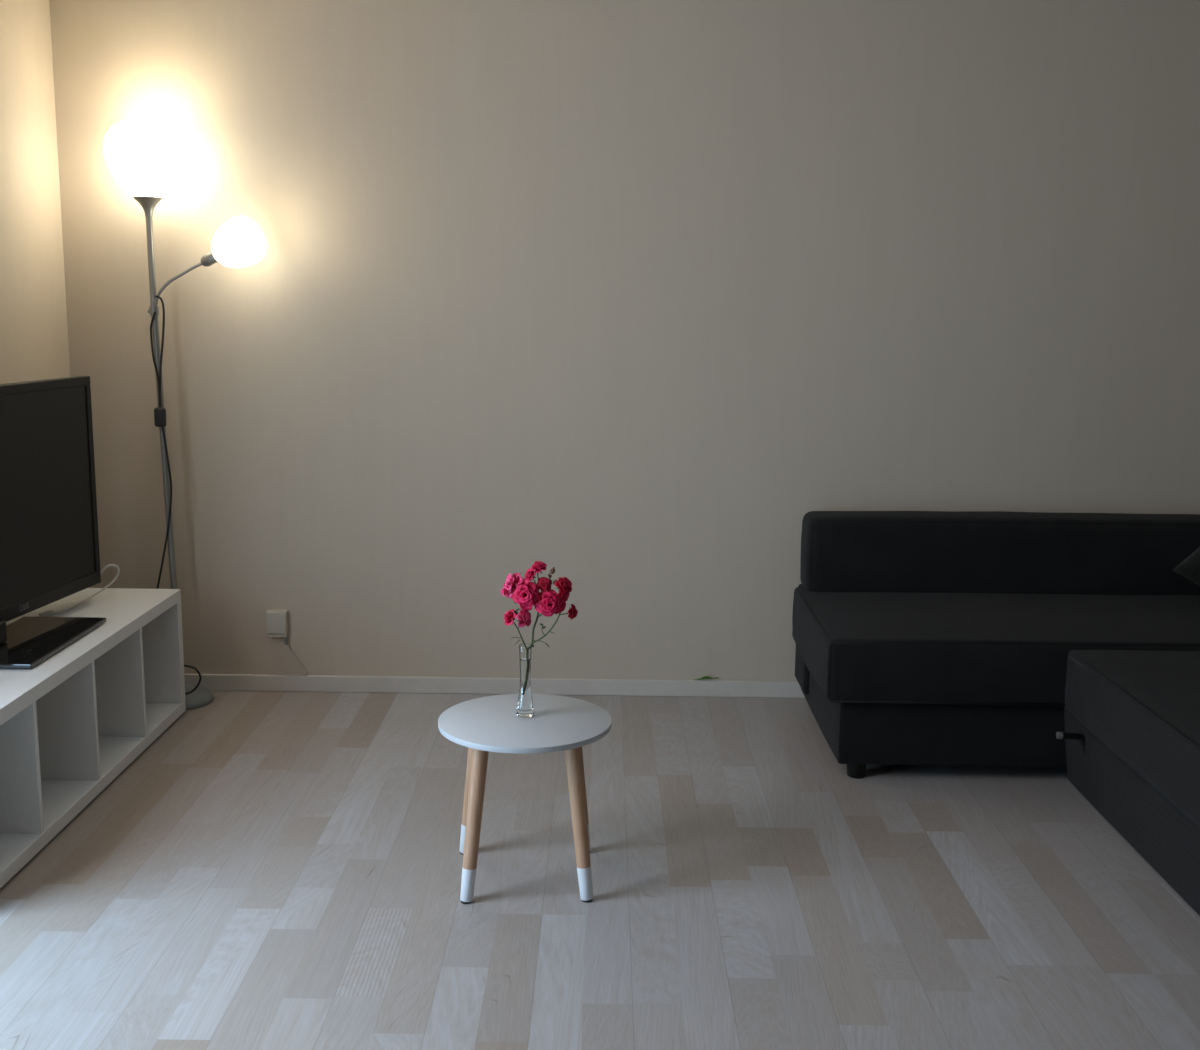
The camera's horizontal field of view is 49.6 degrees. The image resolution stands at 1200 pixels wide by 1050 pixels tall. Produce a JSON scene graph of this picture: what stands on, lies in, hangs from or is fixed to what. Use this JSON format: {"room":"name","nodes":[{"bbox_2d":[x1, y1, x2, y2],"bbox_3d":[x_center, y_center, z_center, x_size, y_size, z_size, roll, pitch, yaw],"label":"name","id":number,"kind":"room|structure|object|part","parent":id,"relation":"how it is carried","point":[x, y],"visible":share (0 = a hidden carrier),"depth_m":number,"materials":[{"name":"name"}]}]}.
{"room":"living room","nodes":[
{"label":"living room","id":0,"kind":"room"},
{"bbox_2d":[0,0,69,383],"bbox_3d":[-1.867,-0.074,0.609,0.120,2.640,7.605,1,10,0],"label":"wall","id":1,"kind":"structure","parent":0,"point":[34,345],"depth_m":4.06,"materials":[{"name":"paint"}]},
{"bbox_2d":[0,690,1199,1049],"bbox_3d":[0.593,1.238,0.817,4.830,0.001,7.605,1,10,0],"label":"floor","id":2,"kind":"structure","parent":0,"point":[274,870],"depth_m":2.99,"materials":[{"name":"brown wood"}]},
{"bbox_2d":[0,588,185,888],"bbox_3d":[-1.570,0.537,3.550,0.390,0.420,1.480,1,10,0],"label":"tv stand","id":3,"kind":"object","parent":2,"relation":"on","point":[71,722],"visible":0.89,"depth_m":3.56,"materials":[{"name":"white laminate"}]},
{"bbox_2d":[0,376,105,668],"bbox_3d":[-1.583,-0.022,3.496,0.296,0.700,1.026,1,10,0],"label":"television","id":4,"kind":"object","parent":3,"relation":"on","point":[49,537],"visible":1,"depth_m":3.69,"materials":[{"name":"black plastic"}]},
{"bbox_2d":[6,564,119,625],"bbox_3d":[-1.658,0.214,3.875,0.080,0.107,0.564,4,10,21],"label":"cable","id":5,"kind":"object","parent":3,"relation":"on","point":[49,612],"visible":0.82,"depth_m":4.02,"materials":[{"name":"grey plastic"}]},
{"bbox_3d":[-1.568,0.349,3.518,0.390,0.038,1.480,1,10,0],"label":"panel","id":6,"kind":"part","parent":3,"relation":"part of","materials":[{"name":"white laminate"}]},
{"bbox_3d":[-1.572,0.718,3.580,0.390,0.036,1.480,1,10,0],"label":"panel","id":7,"kind":"part","parent":3,"relation":"part of","materials":[{"name":"white laminate"}]},
{"bbox_3d":[-1.566,0.414,4.260,0.390,0.338,0.038,1,10,0],"label":"panel","id":8,"kind":"part","parent":3,"relation":"part of","materials":[{"name":"white laminate"}]},
{"bbox_2d":[104,120,266,709],"bbox_3d":[-1.380,-0.335,4.276,0.605,1.901,0.256,1,10,0],"label":"floor lamp","id":9,"kind":"object","parent":2,"relation":"on","point":[148,160],"visible":0.9,"depth_m":4.11,"materials":[{"name":"grey"}]},
{"bbox_3d":[-1.442,-1.160,4.137,0.256,0.230,0.256,1,10,0],"label":"lamp shade","id":10,"kind":"part","parent":9,"relation":"part of","materials":[{"name":"white"}]},
{"bbox_2d":[154,407,165,426],"bbox_3d":[-1.438,-0.352,4.250,0.036,0.063,0.022,1,10,0],"label":"switch","id":11,"kind":"object","parent":9,"relation":"attached to","point":[159,412],"depth_m":4.24,"materials":[{"name":"black plastic"}]},
{"bbox_3d":[-1.495,-0.068,4.299,0.384,1.364,0.074,4,10,21],"label":"power cord","id":12,"kind":"part","parent":9,"relation":"part of","materials":[{"name":"black plastic"}]},
{"bbox_3d":[-1.359,-0.783,4.201,0.169,0.142,0.010,1,10,0],"label":"reading arm","id":13,"kind":"part","parent":9,"relation":"part of","materials":[{"name":"grey paint"}]},
{"bbox_2d":[200,250,218,266],"bbox_3d":[-1.254,-0.859,4.181,0.064,0.055,0.046,1,10,0],"label":"socket","id":14,"kind":"object","parent":9,"relation":"attached to","point":[208,259],"depth_m":4.17,"materials":[{"name":"grey paint"}]},
{"bbox_3d":[-1.157,-0.905,4.160,0.172,0.163,0.156,1,10,0],"label":"lamp shade","id":15,"kind":"part","parent":9,"relation":"part of","materials":[{"name":"white"}]},
{"bbox_2d":[438,694,611,903],"bbox_3d":[-0.178,0.647,3.084,0.407,0.390,0.407,1,10,0],"label":"side table","id":16,"kind":"object","parent":2,"relation":"on","point":[484,725],"visible":0.98,"depth_m":2.96,"materials":[{"name":"grey paint"}]},
{"bbox_3d":[-0.308,0.596,3.181,0.076,0.301,0.038,8,12,37],"label":"leg","id":17,"kind":"part","parent":16,"relation":"part of","materials":[{"name":"brown wood"}]},
{"bbox_3d":[-0.282,0.634,2.959,0.038,0.301,0.074,8,12,37],"label":"leg","id":18,"kind":"part","parent":16,"relation":"part of","materials":[{"name":"brown wood"}]},
{"bbox_2d":[516,644,533,717],"bbox_3d":[-0.176,0.366,3.062,0.043,0.172,0.043,1,10,0],"label":"glass vase","id":19,"kind":"object","parent":16,"relation":"on","point":[525,709],"visible":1,"depth_m":3.05,"materials":[{"name":"clear glass"}]},
{"bbox_2d":[500,561,577,647],"bbox_3d":[-0.143,0.244,3.036,0.181,0.319,0.068,1,10,0],"label":"rose spray","id":20,"kind":"object","parent":19,"relation":"in","point":[547,602],"visible":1,"depth_m":3.01,"materials":[{"name":"pink plant"}]},
{"bbox_2d":[500,583,511,598],"bbox_3d":[-0.219,0.153,3.022,0.020,0.040,0.040,-6,11,-33],"label":"flower","id":21,"kind":"object","parent":20,"relation":"on","point":[507,587],"depth_m":3.02,"materials":[{"name":"pink plant"}]},
{"bbox_2d":[504,609,515,625],"bbox_3d":[-0.211,0.216,3.027,0.025,0.039,0.042,-3,10,-21],"label":"flower","id":22,"kind":"object","parent":20,"relation":"on","point":[509,617],"depth_m":3.02,"materials":[{"name":"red plant"}]},
{"bbox_2d":[504,573,523,597],"bbox_3d":[-0.203,0.141,3.026,0.039,0.059,0.054,-4,11,-24],"label":"flower","id":23,"kind":"object","parent":20,"relation":"on","point":[514,584],"depth_m":3.01,"materials":[{"name":"pink plant"}]},
{"bbox_2d":[516,610,530,626],"bbox_3d":[-0.173,0.217,3.020,0.024,0.039,0.044,9,12,39],"label":"flower","id":24,"kind":"object","parent":20,"relation":"on","point":[524,617],"depth_m":3.02,"materials":[{"name":"pink plant"}]},
{"bbox_2d":[512,578,539,610],"bbox_3d":[-0.172,0.164,3.004,0.066,0.076,0.033,3,10,12],"label":"flower","id":25,"kind":"object","parent":20,"relation":"on","point":[526,593],"depth_m":3.00,"materials":[{"name":"pink plant"}]},
{"bbox_2d":[525,568,535,580],"bbox_3d":[-0.162,0.115,3.021,0.021,0.028,0.033,-7,12,-38],"label":"flower","id":26,"kind":"object","parent":20,"relation":"on","point":[530,573],"depth_m":3.01,"materials":[{"name":"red plant"}]},
{"bbox_2d":[531,561,546,572],"bbox_3d":[-0.142,0.096,3.021,0.036,0.024,0.034,1,10,0],"label":"flower","id":27,"kind":"object","parent":20,"relation":"on","point":[538,566],"depth_m":3.02,"materials":[{"name":"red plant"}]},
{"bbox_2d":[536,577,551,591],"bbox_3d":[-0.128,0.138,3.017,0.028,0.033,0.036,10,13,43],"label":"flower","id":28,"kind":"object","parent":20,"relation":"on","point":[544,584],"depth_m":3.01,"materials":[{"name":"red plant"}]},
{"bbox_2d":[535,589,562,616],"bbox_3d":[-0.117,0.183,3.007,0.067,0.064,0.029,-1,10,-7],"label":"flower","id":29,"kind":"object","parent":20,"relation":"on","point":[548,602],"depth_m":3.01,"materials":[{"name":"pink plant"}]},
{"bbox_2d":[557,600,565,612],"bbox_3d":[-0.093,0.188,3.017,0.042,0.038,0.019,-5,11,-32],"label":"flower","id":30,"kind":"object","parent":20,"relation":"on","point":[561,604],"depth_m":3.01,"materials":[{"name":"red plant"}]},
{"bbox_2d":[556,586,569,601],"bbox_3d":[-0.084,0.162,3.019,0.042,0.040,0.019,-7,12,-38],"label":"flower","id":31,"kind":"object","parent":20,"relation":"on","point":[563,595],"depth_m":3.01,"materials":[{"name":"red plant"}]},
{"bbox_2d":[554,576,571,594],"bbox_3d":[-0.083,0.142,3.022,0.031,0.040,0.047,10,13,43],"label":"flower","id":32,"kind":"object","parent":20,"relation":"on","point":[564,585],"depth_m":3.02,"materials":[{"name":"red plant"}]},
{"bbox_2d":[568,604,577,619],"bbox_3d":[-0.063,0.203,3.021,0.018,0.038,0.034,10,13,44],"label":"flower","id":33,"kind":"object","parent":20,"relation":"on","point":[572,612],"depth_m":3.02,"materials":[{"name":"red plant"}]},
{"bbox_3d":[-0.052,0.635,2.973,0.066,0.301,0.062,1,10,0],"label":"leg","id":34,"kind":"part","parent":16,"relation":"part of","materials":[{"name":"brown wood"}]},
{"bbox_3d":[-0.057,0.598,3.191,0.075,0.301,0.038,-7,12,-39],"label":"leg","id":35,"kind":"part","parent":16,"relation":"part of","materials":[{"name":"brown wood"}]},
{"bbox_2d":[792,511,1199,915],"bbox_3d":[1.796,0.444,3.553,2.318,0.679,1.893,1,10,0],"label":"sofa","id":36,"kind":"object","parent":2,"relation":"on","point":[1071,641],"visible":1,"depth_m":3.75,"materials":[{"name":"grey fabric"}]},
{"bbox_3d":[0.692,0.380,4.376,0.036,0.335,0.210,1,10,0],"label":"arm frame","id":37,"kind":"part","parent":36,"relation":"part of","materials":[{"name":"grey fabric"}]},
{"bbox_3d":[0.749,0.711,3.800,0.060,0.046,0.060,1,10,0],"label":"leg","id":38,"kind":"part","parent":36,"relation":"part of","materials":[{"name":"black plastic"}]},
{"bbox_2d":[792,587,1199,706],"bbox_3d":[1.798,0.371,4.044,2.316,0.208,0.749,1,10,0],"label":"seat cushion","id":39,"kind":"object","parent":36,"relation":"on","point":[861,646],"depth_m":3.75,"materials":[{"name":"grey fabric"}]},
{"bbox_3d":[1.820,0.107,4.355,2.280,0.282,0.197,1,10,0],"label":"backrest","id":40,"kind":"part","parent":36,"relation":"part of","materials":[{"name":"grey fabric"}]},
{"bbox_3d":[1.308,0.599,3.573,0.083,0.060,0.019,1,10,0],"label":"pull handle","id":41,"kind":"part","parent":36,"relation":"part of","materials":[{"name":"black fabric"}]},
{"bbox_2d":[1065,650,1199,827],"bbox_3d":[2.129,0.533,3.155,1.645,0.191,1.081,1,10,0],"label":"cushion","id":42,"kind":"object","parent":36,"relation":"on","point":[1140,707],"depth_m":3.26,"materials":[{"name":"grey fabric"}]},
{"bbox_2d":[1172,547,1199,585],"bbox_3d":[1.997,0.142,3.994,0.367,0.255,0.311,-7,12,-39],"label":"throw pillow","id":43,"kind":"object","parent":36,"relation":"on","point":[1189,568],"visible":1,"depth_m":3.98,"materials":[{"name":"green fabric"}]},
{"bbox_2d":[49,0,1199,680],"bbox_3d":[0.628,-0.688,4.409,5.070,2.640,0.120,1,10,0],"label":"wall","id":44,"kind":"structure","parent":0,"point":[618,297],"depth_m":4.34,"materials":[{"name":"paint"}]},
{"bbox_2d":[266,610,305,675],"bbox_3d":[-1.092,0.413,4.526,0.130,0.234,0.034,1,10,0],"label":"junction box","id":45,"kind":"object","parent":44,"relation":"attached to","point":[276,620],"visible":1,"depth_m":4.50,"materials":[{"name":"beige plastic"}]},
{"bbox_2d":[184,674,804,697],"bbox_3d":[0.613,0.576,4.555,4.830,0.058,0.013,1,10,0],"label":"baseboard","id":46,"kind":"structure","parent":44,"relation":"attached to","point":[216,682],"depth_m":4.55,"materials":[{"name":"white wood"}]},
{"bbox_2d":[694,676,718,679],"bbox_3d":[0.370,0.535,4.545,0.088,0.019,0.018,1,10,0],"label":"fallen leaf","id":47,"kind":"object","parent":46,"relation":"on","point":[704,677],"visible":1,"depth_m":4.54,"materials":[{"name":"green plant"}]}
]}

